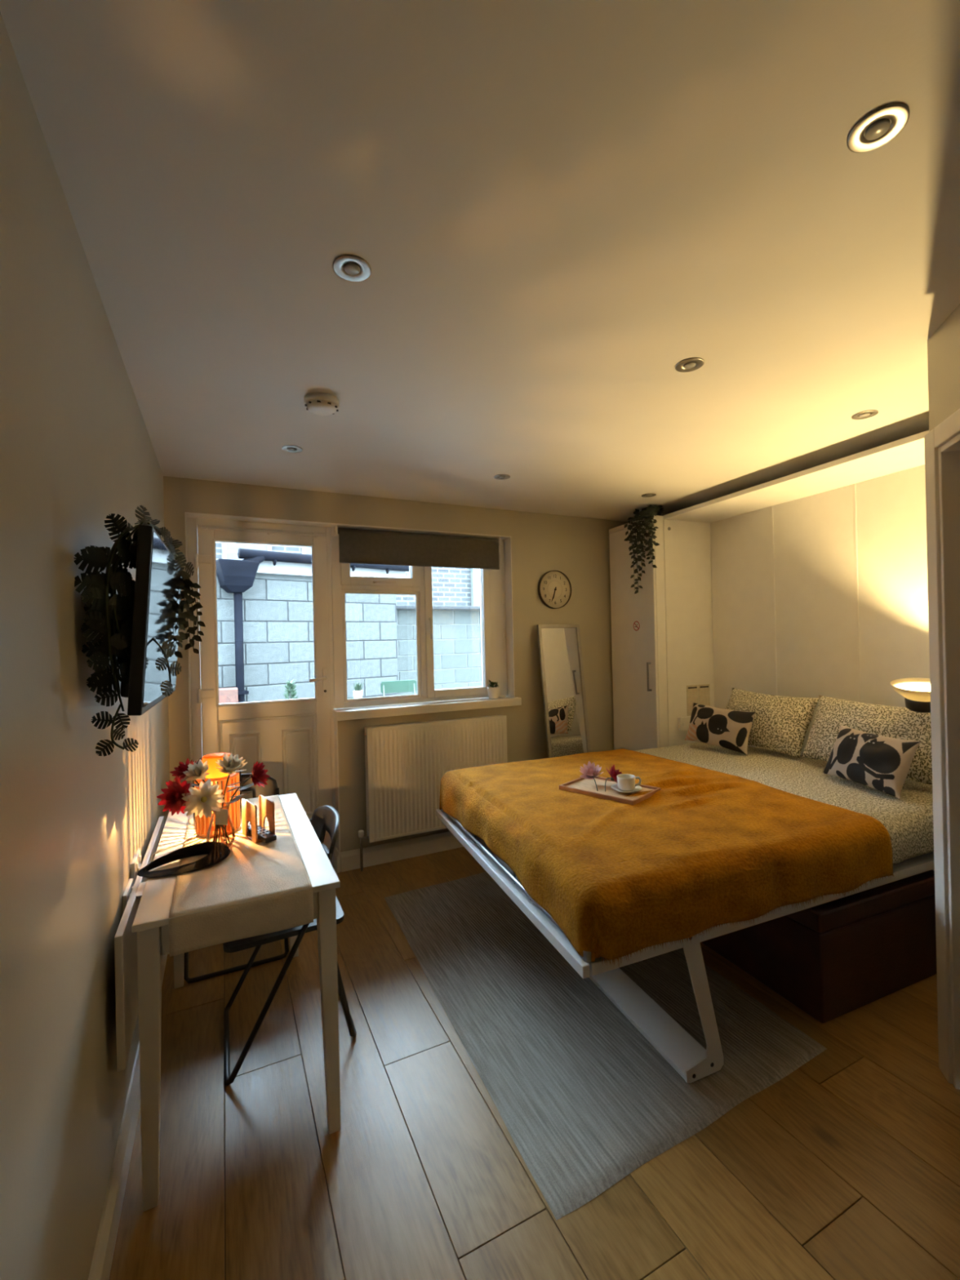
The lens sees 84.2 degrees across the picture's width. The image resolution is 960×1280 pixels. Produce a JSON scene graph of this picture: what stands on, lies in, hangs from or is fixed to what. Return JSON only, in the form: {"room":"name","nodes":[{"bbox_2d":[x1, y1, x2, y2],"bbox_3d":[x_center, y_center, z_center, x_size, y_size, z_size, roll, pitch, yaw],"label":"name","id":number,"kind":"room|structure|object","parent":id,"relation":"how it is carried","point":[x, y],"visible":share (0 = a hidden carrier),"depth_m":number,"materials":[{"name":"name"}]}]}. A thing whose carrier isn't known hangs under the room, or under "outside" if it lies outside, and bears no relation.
{"room":"studio apartment","nodes":[
{"label":"studio apartment","id":0,"kind":"room"},
{"bbox_2d":[0,12,169,1279],"bbox_3d":[-0.772,0.285,0.823,0.120,2.450,5.300,-1,0,-26],"label":"wall","id":1,"kind":"structure","parent":0,"point":[77,451],"depth_m":0.98,"materials":[{"name":"paint"}]},
{"bbox_2d":[88,954,167,1279],"bbox_3d":[-0.641,1.398,0.762,0.018,0.120,4.899,-1,0,-26],"label":"baseboard","id":2,"kind":"structure","parent":1,"relation":"attached to","point":[102,1260],"depth_m":1.35,"materials":[{"name":"white wood"}]},
{"bbox_2d":[122,878,133,914],"bbox_3d":[-1.070,0.795,1.623,0.019,0.085,0.130,-1,0,-26],"label":"wall socket","id":3,"kind":"object","parent":1,"relation":"attached to","point":[126,895],"visible":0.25,"depth_m":1.59,"materials":[{"name":"white plastic"}]},
{"bbox_2d":[74,505,194,756],"bbox_3d":[-0.873,-0.039,1.472,0.150,0.576,0.735,-1,0,-12],"label":"hanging plant","id":4,"kind":"object","parent":1,"relation":"attached to","point":[100,585],"visible":0.92,"depth_m":1.18,"materials":[{"name":"green plant"}]},
{"bbox_2d":[130,848,141,884],"bbox_3d":[-1.144,0.762,1.773,0.019,0.085,0.145,-1,0,-26],"label":"wall socket","id":5,"kind":"object","parent":1,"relation":"attached to","point":[135,864],"visible":0.83,"depth_m":1.74,"materials":[{"name":"white plastic"}]},
{"bbox_2d":[102,524,182,715],"bbox_3d":[-0.954,-0.041,1.505,0.159,0.430,0.731,-1,0,-26],"label":"television","id":6,"kind":"object","parent":1,"relation":"attached to","point":[157,581],"visible":0.7,"depth_m":1.25,"materials":[{"name":"black plastic"}]},
{"bbox_2d":[174,569,205,657],"bbox_3d":[-1.017,-0.097,1.828,0.080,0.315,0.218,-1,0,-6],"label":"garland","id":7,"kind":"object","parent":6,"relation":"hanging from","point":[185,583],"visible":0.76,"depth_m":1.82,"materials":[{"name":"green plant"}]},
{"bbox_2d":[353,689,362,698],"bbox_3d":[-1.177,0.540,5.124,0.092,0.105,0.092,-1,0,-26],"label":"pot","id":8,"kind":"object","parent":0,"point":[357,693],"depth_m":5.09,"materials":[{"name":"white ceramic"}]},
{"bbox_2d":[163,475,628,852],"bbox_3d":[-0.089,0.247,3.909,3.800,2.400,0.260,-1,0,-26],"label":"wall","id":9,"kind":"structure","parent":0,"point":[578,548],"depth_m":3.89,"materials":[{"name":"paint"}]},
{"bbox_2d":[186,517,336,866],"bbox_3d":[-1.317,0.374,3.276,0.817,2.201,0.146,-1,0,-26],"label":"door","id":10,"kind":"structure","parent":9,"relation":"in","point":[294,738],"depth_m":3.29,"materials":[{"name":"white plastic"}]},
{"bbox_2d":[333,847,340,872],"bbox_3d":[-0.915,1.406,3.397,0.018,0.120,0.118,-1,0,-26],"label":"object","id":11,"kind":"structure","parent":9,"relation":"attached to","point":[336,854],"depth_m":3.36,"materials":[{"name":"grey"}]},
{"bbox_2d":[184,511,515,856],"bbox_3d":[-0.722,0.358,3.523,2.116,2.207,0.122,-1,0,-26],"label":"trim","id":12,"kind":"structure","parent":9,"relation":"attached to","point":[507,540],"depth_m":3.52,"materials":[{"name":"white paint"}]},
{"bbox_2d":[340,831,463,871],"bbox_3d":[0.098,1.383,3.832,2.175,0.120,0.018,-1,0,-26],"label":"baseboard","id":13,"kind":"structure","parent":9,"relation":"attached to","point":[429,844],"depth_m":3.52,"materials":[{"name":"white wood"}]},
{"bbox_2d":[329,527,507,709],"bbox_3d":[-0.385,-0.155,3.745,1.284,1.185,0.127,-1,0,-26],"label":"window","id":14,"kind":"structure","parent":9,"relation":"in","point":[494,659],"depth_m":3.73,"materials":[{"name":"white plastic"}]},
{"bbox_2d":[333,525,504,651],"bbox_3d":[-0.380,-0.326,3.693,1.223,0.842,0.059,-1,0,-26],"label":"roller blind","id":15,"kind":"object","parent":14,"relation":"attached to","point":[362,546],"visible":1,"depth_m":3.64,"materials":[{"name":"fabric"}]},
{"bbox_2d":[332,696,521,720],"bbox_3d":[-0.327,0.466,3.675,1.333,0.058,0.150,-1,0,-26],"label":"sill","id":16,"kind":"structure","parent":9,"relation":"attached to","point":[351,713],"depth_m":3.58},
{"bbox_2d":[487,680,499,698],"bbox_3d":[0.099,0.359,3.894,0.091,0.135,0.091,-1,0,-3],"label":"potted succulent","id":17,"kind":"object","parent":16,"relation":"on","point":[493,691],"visible":1,"depth_m":3.86,"materials":[{"name":"white ceramic"}]},
{"bbox_2d":[487,686,499,698],"bbox_3d":[0.100,0.386,3.893,0.092,0.082,0.092,-1,0,-26],"label":"pot","id":18,"kind":"object","parent":16,"relation":"on","point":[493,691],"depth_m":3.86,"materials":[{"name":"white ceramic"}]},
{"bbox_2d":[358,715,507,871],"bbox_3d":[-0.299,1.001,3.599,1.068,0.902,0.101,-1,0,-26],"label":"radiator","id":19,"kind":"object","parent":9,"relation":"attached to","point":[406,764],"visible":0.76,"depth_m":3.49,"materials":[{"name":"white metal"}]},
{"bbox_2d":[365,715,503,728],"bbox_3d":[-0.281,0.557,3.613,0.995,0.010,0.056,-1,0,-26],"label":"grille","id":20,"kind":"object","parent":19,"relation":"attached to","point":[495,717],"depth_m":3.60,"materials":[{"name":"white metal"}]},
{"bbox_2d":[537,570,571,608],"bbox_3d":[0.577,-0.388,4.078,0.294,0.294,0.030,-1,0,-26],"label":"wall clock","id":21,"kind":"object","parent":9,"relation":"attached to","point":[554,587],"visible":1,"depth_m":4.08,"materials":[{"name":"plastic"}]},
{"bbox_2d":[0,0,959,521],"bbox_3d":[0.941,-1.028,1.667,3.850,0.100,5.300,-1,0,-26],"label":"ceiling","id":22,"kind":"structure","parent":0,"point":[553,207],"depth_m":1.23,"materials":[{"name":"paint"}]},
{"bbox_2d":[281,444,302,453],"bbox_3d":[-0.917,-0.932,2.597,0.096,0.006,0.096,-1,0,-26],"label":"recessed light","id":23,"kind":"object","parent":22,"relation":"in","point":[289,448],"visible":1,"depth_m":2.59,"materials":[{"name":"metal"}]},
{"bbox_2d":[303,391,338,415],"bbox_3d":[-0.622,-0.920,2.085,0.132,0.044,0.132,-1,0,-26],"label":"smoke detector","id":24,"kind":"object","parent":22,"relation":"attached to","point":[318,403],"visible":1,"depth_m":2.05,"materials":[{"name":"plastic"}]},
{"bbox_2d":[332,253,371,281],"bbox_3d":[-0.326,-0.947,1.355,0.096,0.006,0.096,-1,0,-26],"label":"recessed light","id":25,"kind":"object","parent":22,"relation":"in","point":[352,272],"visible":1,"depth_m":1.35,"materials":[{"name":"metal"}]},
{"bbox_2d":[493,474,510,479],"bbox_3d":[0.130,-0.955,3.118,0.096,0.006,0.096,-1,0,-26],"label":"recessed light","id":26,"kind":"object","parent":22,"relation":"in","point":[500,477],"visible":1,"depth_m":3.11,"materials":[{"name":"metal"}]},
{"bbox_2d":[641,493,656,497],"bbox_3d":[1.142,-0.978,3.594,0.096,0.006,0.096,-1,0,-26],"label":"recessed light","id":27,"kind":"object","parent":22,"relation":"in","point":[648,495],"visible":1,"depth_m":3.58,"materials":[{"name":"metal"}]},
{"bbox_2d":[675,357,704,372],"bbox_3d":[0.741,-0.970,1.877,0.096,0.006,0.096,-1,0,-26],"label":"recessed light","id":28,"kind":"object","parent":22,"relation":"in","point":[690,365],"visible":1,"depth_m":1.87,"materials":[{"name":"metal"}]},
{"bbox_2d":[851,409,878,419],"bbox_3d":[1.696,-0.991,2.340,0.096,0.006,0.096,-1,0,-26],"label":"recessed light","id":29,"kind":"object","parent":22,"relation":"in","point":[865,414],"visible":1,"depth_m":2.33,"materials":[{"name":"metal"}]},
{"bbox_2d":[846,102,910,152],"bbox_3d":[0.757,-0.971,1.011,0.096,0.006,0.096,-1,0,-26],"label":"recessed light","id":30,"kind":"object","parent":22,"relation":"in","point":[878,133],"visible":1,"depth_m":1.01,"materials":[{"name":"metal"}]},
{"bbox_2d":[109,846,959,1279],"bbox_3d":[1.018,1.451,1.621,3.850,0.060,5.200,-1,0,-26],"label":"floor","id":31,"kind":"structure","parent":0,"point":[846,1166],"depth_m":1.48,"materials":[{"name":"wood"}]},
{"bbox_2d":[114,793,341,1211],"bbox_3d":[-0.882,1.093,1.915,0.556,0.742,1.051,-1,0,-26],"label":"dining table","id":32,"kind":"object","parent":31,"relation":"on","point":[141,938],"visible":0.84,"depth_m":1.48,"materials":[{"name":"white paint"}]},
{"bbox_2d":[150,752,241,862],"bbox_3d":[-1.051,0.602,1.944,0.334,0.334,0.166,-1,0,-40],"label":"table lamp","id":33,"kind":"object","parent":32,"relation":"on","point":[201,825],"visible":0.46,"depth_m":1.96,"materials":[{"name":"brown wood"}]},
{"bbox_2d":[168,795,313,956],"bbox_3d":[-0.868,0.768,1.919,0.360,0.103,1.055,-1,0,-26],"label":"table runner","id":34,"kind":"object","parent":32,"relation":"on","point":[251,871],"visible":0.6,"depth_m":1.51,"materials":[{"name":"fabric"}]},
{"bbox_2d":[137,841,230,877],"bbox_3d":[-0.944,0.699,1.704,0.259,0.039,0.165,-1,0,-26],"label":"bowl","id":35,"kind":"object","parent":34,"relation":"on","point":[217,852],"visible":1,"depth_m":1.71,"materials":[{"name":"black ceramic"}]},
{"bbox_2d":[206,803,235,847],"bbox_3d":[-0.900,0.645,1.843,0.092,0.145,0.092,-1,0,-26],"label":"vase","id":36,"kind":"object","parent":34,"relation":"on","point":[229,844],"visible":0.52,"depth_m":1.84,"materials":[{"name":"clear glass"}]},
{"bbox_2d":[156,775,230,842],"bbox_3d":[-0.968,0.581,1.798,0.217,0.256,0.100,-1,0,-26],"label":"flower","id":37,"kind":"object","parent":36,"relation":"in","point":[171,797],"visible":0.91,"depth_m":1.77,"materials":[{"name":"red plant"}]},
{"bbox_2d":[169,758,225,841],"bbox_3d":[-0.979,0.561,1.829,0.164,0.297,0.080,-1,0,-2],"label":"flower","id":38,"kind":"object","parent":36,"relation":"in","point":[179,771],"visible":0.6,"depth_m":1.83,"materials":[{"name":"red plant"}]},
{"bbox_2d":[182,759,217,841],"bbox_3d":[-0.945,0.558,1.809,0.077,0.302,0.108,-1,0,39],"label":"flower","id":39,"kind":"object","parent":36,"relation":"in","point":[198,771],"visible":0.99,"depth_m":1.80,"materials":[{"name":"white plant"}]},
{"bbox_2d":[181,778,225,841],"bbox_3d":[-0.928,0.588,1.788,0.129,0.242,0.075,-1,0,-26],"label":"flower","id":40,"kind":"object","parent":36,"relation":"in","point":[208,797],"visible":0.99,"depth_m":1.77,"materials":[{"name":"white plant"}]},
{"bbox_2d":[214,808,227,825],"bbox_3d":[-0.876,0.599,1.800,0.040,0.060,0.012,-1,0,-18],"label":"paper tag","id":41,"kind":"object","parent":36,"relation":"attached to","point":[221,817],"visible":1,"depth_m":1.80,"materials":[{"name":"beige paper"}]},
{"bbox_2d":[215,752,247,842],"bbox_3d":[-0.863,0.551,1.846,0.084,0.312,0.102,-1,0,40],"label":"flower","id":42,"kind":"object","parent":36,"relation":"in","point":[231,764],"visible":1,"depth_m":1.85,"materials":[{"name":"white plant"}]},
{"bbox_2d":[224,760,270,844],"bbox_3d":[-0.826,0.570,1.889,0.158,0.272,0.093,-1,0,-41],"label":"flower","id":43,"kind":"object","parent":36,"relation":"in","point":[259,775],"visible":1,"depth_m":1.90,"materials":[{"name":"red plant"}]},
{"bbox_2d":[241,795,275,843],"bbox_3d":[-0.808,0.649,1.935,0.068,0.133,0.135,-1,0,-43],"label":"napkin holder","id":44,"kind":"object","parent":34,"relation":"on","point":[266,806],"visible":0.85,"depth_m":1.93,"materials":[{"name":"brown wood"}]},
{"bbox_2d":[241,822,276,843],"bbox_3d":[-0.805,0.697,1.933,0.205,0.024,0.042,-1,0,44],"label":"remote control","id":45,"kind":"object","parent":34,"relation":"on","point":[264,835],"visible":0.56,"depth_m":1.89,"materials":[{"name":"black plastic"}]},
{"bbox_2d":[183,773,288,982],"bbox_3d":[-1.174,1.081,2.551,0.429,0.780,0.441,-1,0,-26],"label":"folding chair","id":46,"kind":"object","parent":31,"relation":"on","point":[271,788],"visible":0.19,"depth_m":2.46,"materials":[{"name":"black metal"}]},
{"bbox_2d":[222,804,356,1085],"bbox_3d":[-0.733,1.071,2.010,0.441,0.780,0.429,-1,0,-26],"label":"folding chair","id":47,"kind":"object","parent":31,"relation":"on","point":[326,817],"visible":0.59,"depth_m":1.87,"materials":[{"name":"black metal"}]},
{"bbox_2d":[537,624,591,757],"bbox_3d":[0.656,0.655,3.974,0.390,1.548,0.185,-1,0,-29],"label":"leaning mirror","id":48,"kind":"object","parent":31,"relation":"on","point":[562,668],"visible":0.56,"depth_m":4.00,"materials":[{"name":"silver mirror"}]},
{"bbox_2d":[384,871,826,1219],"bbox_3d":[0.325,1.431,2.417,1.204,0.010,1.941,-1,0,-26],"label":"area rug","id":49,"kind":"object","parent":31,"relation":"on","point":[584,1099],"visible":0.7,"depth_m":1.88,"materials":[{"name":"grey fabric"}]},
{"bbox_2d":[435,808,934,1083],"bbox_3d":[1.000,1.131,2.705,2.253,0.551,1.708,-1,0,-26],"label":"bed","id":50,"kind":"object","parent":49,"relation":"on","point":[681,1050],"visible":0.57,"depth_m":1.85,"materials":[{"name":"white metal"}]},
{"bbox_3d":[1.035,0.862,2.725,2.152,0.191,1.601,-1,0,-26],"label":"mattress","id":51,"kind":"object","parent":50,"relation":"on","visible":0},
{"bbox_2d":[439,747,892,969],"bbox_3d":[0.628,0.824,2.556,1.444,0.290,1.734,-1,0,-26],"label":"throw blanket","id":52,"kind":"object","parent":51,"relation":"on","point":[709,849],"visible":0.96,"depth_m":1.96,"materials":[{"name":"fabric"}]},
{"bbox_2d":[559,776,660,804],"bbox_3d":[0.608,0.700,2.503,0.390,0.020,0.260,-1,0,44],"label":"serving tray","id":53,"kind":"object","parent":52,"relation":"on","point":[580,785],"visible":0.68,"depth_m":2.47,"materials":[{"name":"brown wood"}]},
{"bbox_2d":[579,760,603,791],"bbox_3d":[0.521,0.641,2.534,0.118,0.094,0.208,-1,0,23],"label":"flower","id":54,"kind":"object","parent":53,"relation":"on","point":[589,771],"visible":1,"depth_m":2.59,"materials":[{"name":"pink plant"}]},
{"bbox_2d":[604,762,622,791],"bbox_3d":[0.638,0.650,2.503,0.099,0.115,0.232,-1,0,20],"label":"flower","id":55,"kind":"object","parent":53,"relation":"on","point":[613,772],"visible":0.79,"depth_m":2.53,"materials":[{"name":"red plant"}]},
{"bbox_2d":[610,783,642,793],"bbox_3d":[0.676,0.689,2.451,0.140,0.019,0.140,-1,0,-26],"label":"saucer","id":56,"kind":"object","parent":53,"relation":"on","point":[615,787],"visible":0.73,"depth_m":2.44,"materials":[{"name":"white ceramic"}]},
{"bbox_2d":[616,773,641,791],"bbox_3d":[0.685,0.659,2.456,0.107,0.064,0.084,-1,0,-26],"label":"cup","id":57,"kind":"object","parent":56,"relation":"on","point":[625,782],"visible":0.99,"depth_m":2.42,"materials":[{"name":"white ceramic"}]},
{"bbox_2d":[635,742,933,862],"bbox_3d":[1.498,0.803,2.947,1.022,0.209,1.672,-1,0,-22],"label":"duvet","id":58,"kind":"object","parent":51,"relation":"on","point":[908,820],"visible":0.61,"depth_m":2.56,"materials":[{"name":"beige fabric"}]},
{"bbox_2d":[684,702,755,755],"bbox_3d":[1.541,0.563,3.436,0.142,0.267,0.506,-1,0,-26],"label":"cushion","id":59,"kind":"object","parent":58,"relation":"on","point":[729,729],"visible":1,"depth_m":3.36,"materials":[{"name":"white fabric"}]},
{"bbox_2d":[725,687,818,758],"bbox_3d":[1.786,0.503,3.350,0.240,0.350,0.633,-1,0,-26],"label":"pillow","id":60,"kind":"object","parent":58,"relation":"on","point":[780,724],"visible":0.8,"depth_m":3.19,"materials":[{"name":"beige fabric"}]},
{"bbox_2d":[800,694,932,785],"bbox_3d":[2.023,0.493,2.732,0.253,0.350,0.700,-1,0,-26],"label":"pillow","id":61,"kind":"object","parent":58,"relation":"on","point":[892,722],"visible":0.59,"depth_m":2.68,"materials":[{"name":"beige fabric"}]},
{"bbox_2d":[822,724,921,799],"bbox_3d":[1.862,0.570,2.545,0.166,0.262,0.419,-1,0,-10],"label":"cushion","id":62,"kind":"object","parent":58,"relation":"on","point":[882,763],"visible":1,"depth_m":2.47,"materials":[{"name":"white fabric"}]},
{"bbox_2d":[608,515,668,750],"bbox_3d":[1.440,0.255,4.172,0.650,2.317,0.516,-1,0,-23],"label":"wardrobe","id":63,"kind":"object","parent":31,"relation":"on","point":[639,657],"visible":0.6,"depth_m":3.99,"materials":[{"name":"white laminate"}]},
{"bbox_2d":[633,621,639,631],"bbox_3d":[1.180,-0.106,4.006,0.001,0.074,0.074,-1,0,-23],"label":"sticker","id":64,"kind":"object","parent":63,"relation":"attached to","point":[635,621],"visible":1,"depth_m":4.01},
{"bbox_2d":[624,504,664,594],"bbox_3d":[1.245,-0.670,3.911,0.245,0.652,0.319,-1,0,-26],"label":"plant","id":65,"kind":"object","parent":63,"relation":"on","point":[648,513],"visible":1,"depth_m":3.88,"materials":[{"name":"green plant"}]},
{"bbox_2d":[663,430,934,871],"bbox_3d":[1.912,0.242,3.123,0.460,2.320,1.783,-1,0,-23],"label":"wall panel","id":66,"kind":"object","parent":31,"relation":"on","point":[812,582],"visible":0.64,"depth_m":3.29,"materials":[{"name":"white laminate"}]},
{"bbox_2d":[677,716,690,731],"bbox_3d":[1.495,0.612,3.886,0.100,0.100,0.040,-1,0,-26],"label":"wall socket","id":67,"kind":"object","parent":66,"relation":"attached to","point":[683,722],"visible":0.83,"depth_m":3.87,"materials":[{"name":"white plastic"}]},
{"bbox_2d":[686,684,698,715],"bbox_3d":[1.578,0.448,3.940,0.110,0.225,0.002,-1,0,-23],"label":"paper sheet","id":68,"kind":"object","parent":66,"relation":"attached to","point":[691,690],"visible":0.84,"depth_m":3.93,"materials":[{"name":"paper"}]},
{"bbox_2d":[688,686,697,711],"bbox_3d":[1.578,0.436,3.939,0.086,0.176,0.005,-1,0,-26],"label":"print","id":69,"kind":"object","parent":68,"relation":"attached to","point":[692,691],"depth_m":3.94,"materials":[{"name":"paper"}]},
{"bbox_2d":[698,684,710,706],"bbox_3d":[1.684,0.445,3.984,0.110,0.225,0.002,-1,0,-23],"label":"paper sheet","id":70,"kind":"object","parent":66,"relation":"attached to","point":[704,689],"visible":0.76,"depth_m":3.98,"materials":[{"name":"paper"}]},
{"bbox_2d":[889,677,930,712],"bbox_3d":[2.080,0.260,2.425,0.237,0.152,0.337,-1,0,-26],"label":"lamp","id":71,"kind":"object","parent":66,"relation":"attached to","point":[916,692],"visible":0.73,"depth_m":2.48,"materials":[{"name":"black plastic"}]},
{"bbox_2d":[701,870,937,1023],"bbox_3d":[1.496,1.206,2.386,0.788,0.410,0.628,-1,0,-23],"label":"storage box","id":72,"kind":"object","parent":31,"relation":"on","point":[830,960],"visible":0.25,"depth_m":2.08,"materials":[{"name":"brown wood"}]},
{"bbox_2d":[927,303,959,431],"bbox_3d":[1.274,0.214,0.907,0.120,2.400,1.750,-1,0,19],"label":"wall","id":73,"kind":"structure","parent":0,"point":[944,344],"depth_m":1.65,"materials":[{"name":"paint"}]},
{"bbox_2d":[924,408,959,1088],"bbox_3d":[1.398,0.369,1.311,0.118,2.085,0.892,-1,0,19],"label":"trim","id":74,"kind":"structure","parent":73,"relation":"attached to","point":[942,443],"depth_m":1.68,"materials":[{"name":"white paint"}]},
{"label":"outside","id":75,"kind":"structure","parent":0,"visible":0},
{"bbox_3d":[-1.934,1.433,8.002,10.000,0.120,8.740,-1,0,-26],"label":"ground","id":76,"kind":"structure","parent":75,"visible":0},
{"bbox_2d":[218,687,238,703],"bbox_3d":[-2.462,0.924,5.053,0.340,0.915,0.240,-1,0,-26],"label":"trough","id":77,"kind":"object","parent":76,"relation":"on","point":[226,695],"visible":0.19,"depth_m":4.98,"materials":[{"name":"pink"}]},
{"bbox_2d":[282,680,298,699],"bbox_3d":[-1.897,0.881,5.323,0.258,0.976,0.270,-1,0,-26],"label":"shrub","id":78,"kind":"object","parent":76,"relation":"on","point":[289,690],"visible":0.34,"depth_m":5.33,"materials":[{"name":"green plant"}]},
{"bbox_2d":[216,576,398,709],"bbox_3d":[-2.534,0.371,5.468,3.840,2.025,0.103,-1,0,-40],"label":"wall","id":79,"kind":"structure","parent":76,"relation":"on","point":[277,614],"depth_m":5.81,"materials":[{"name":"brick"}]},
{"bbox_2d":[216,555,265,702],"bbox_3d":[-2.388,0.235,5.366,0.478,2.290,0.250,-1,0,-40],"label":"downpipe","id":80,"kind":"object","parent":79,"relation":"attached to","point":[235,577],"visible":0.82,"depth_m":5.33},
{"bbox_2d":[242,555,265,563],"bbox_3d":[-2.318,-0.819,5.452,0.226,0.187,0.099,-1,0,-40],"label":"outlet","id":81,"kind":"object","parent":80,"relation":"attached to","point":[261,558],"depth_m":5.43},
{"bbox_2d":[216,573,312,582],"bbox_3d":[-2.333,-0.674,5.652,3.220,0.053,0.090,-1,0,-40],"label":"lintel","id":82,"kind":"object","parent":79,"relation":"on","point":[268,576],"visible":0.29,"depth_m":5.76,"materials":[{"name":"white concrete"}]},
{"bbox_2d":[226,548,409,577],"bbox_3d":[-1.826,-0.862,6.234,2.050,0.300,0.670,-1,0,-40],"label":"shed roof edge","id":83,"kind":"object","parent":82,"relation":"on","point":[275,562],"visible":0.53,"depth_m":5.76,"materials":[{"name":"stone"}]},
{"bbox_2d":[215,542,479,605],"bbox_3d":[-2.777,-0.888,9.866,8.400,4.560,2.700,-1,0,-26],"label":"brick house","id":84,"kind":"structure","parent":76,"relation":"on","point":[451,586],"depth_m":9.61,"materials":[{"name":"brick"}]},
{"bbox_2d":[380,680,417,703],"bbox_3d":[-0.800,0.893,5.590,0.400,0.917,0.494,-1,0,-26],"label":"garden chair","id":85,"kind":"object","parent":76,"relation":"on","point":[402,686],"visible":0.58,"depth_m":5.71,"materials":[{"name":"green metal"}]},
{"bbox_2d":[395,608,488,704],"bbox_3d":[-0.304,0.436,8.248,3.400,1.800,0.103,-1,0,-29],"label":"wall","id":86,"kind":"structure","parent":76,"relation":"on","point":[457,646],"depth_m":8.09,"materials":[{"name":"white brick"}]},
{"bbox_2d":[395,605,480,609],"bbox_3d":[-0.297,-0.490,8.206,3.440,0.050,0.360,-1,0,-26],"label":"coping","id":87,"kind":"object","parent":86,"relation":"on","point":[399,607],"depth_m":7.93},
{"bbox_3d":[-1.229,0.977,5.149,0.636,0.766,0.636,-1,0,-26],"label":"garden table","id":88,"kind":"object","parent":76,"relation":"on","visible":0},
{"bbox_2d":[352,680,364,698],"bbox_3d":[-1.171,0.488,5.120,0.117,0.209,0.134,-1,0,-4],"label":"potted grass","id":89,"kind":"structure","parent":88,"relation":"on","point":[357,693],"depth_m":5.09,"materials":[{"name":"white ceramic"}]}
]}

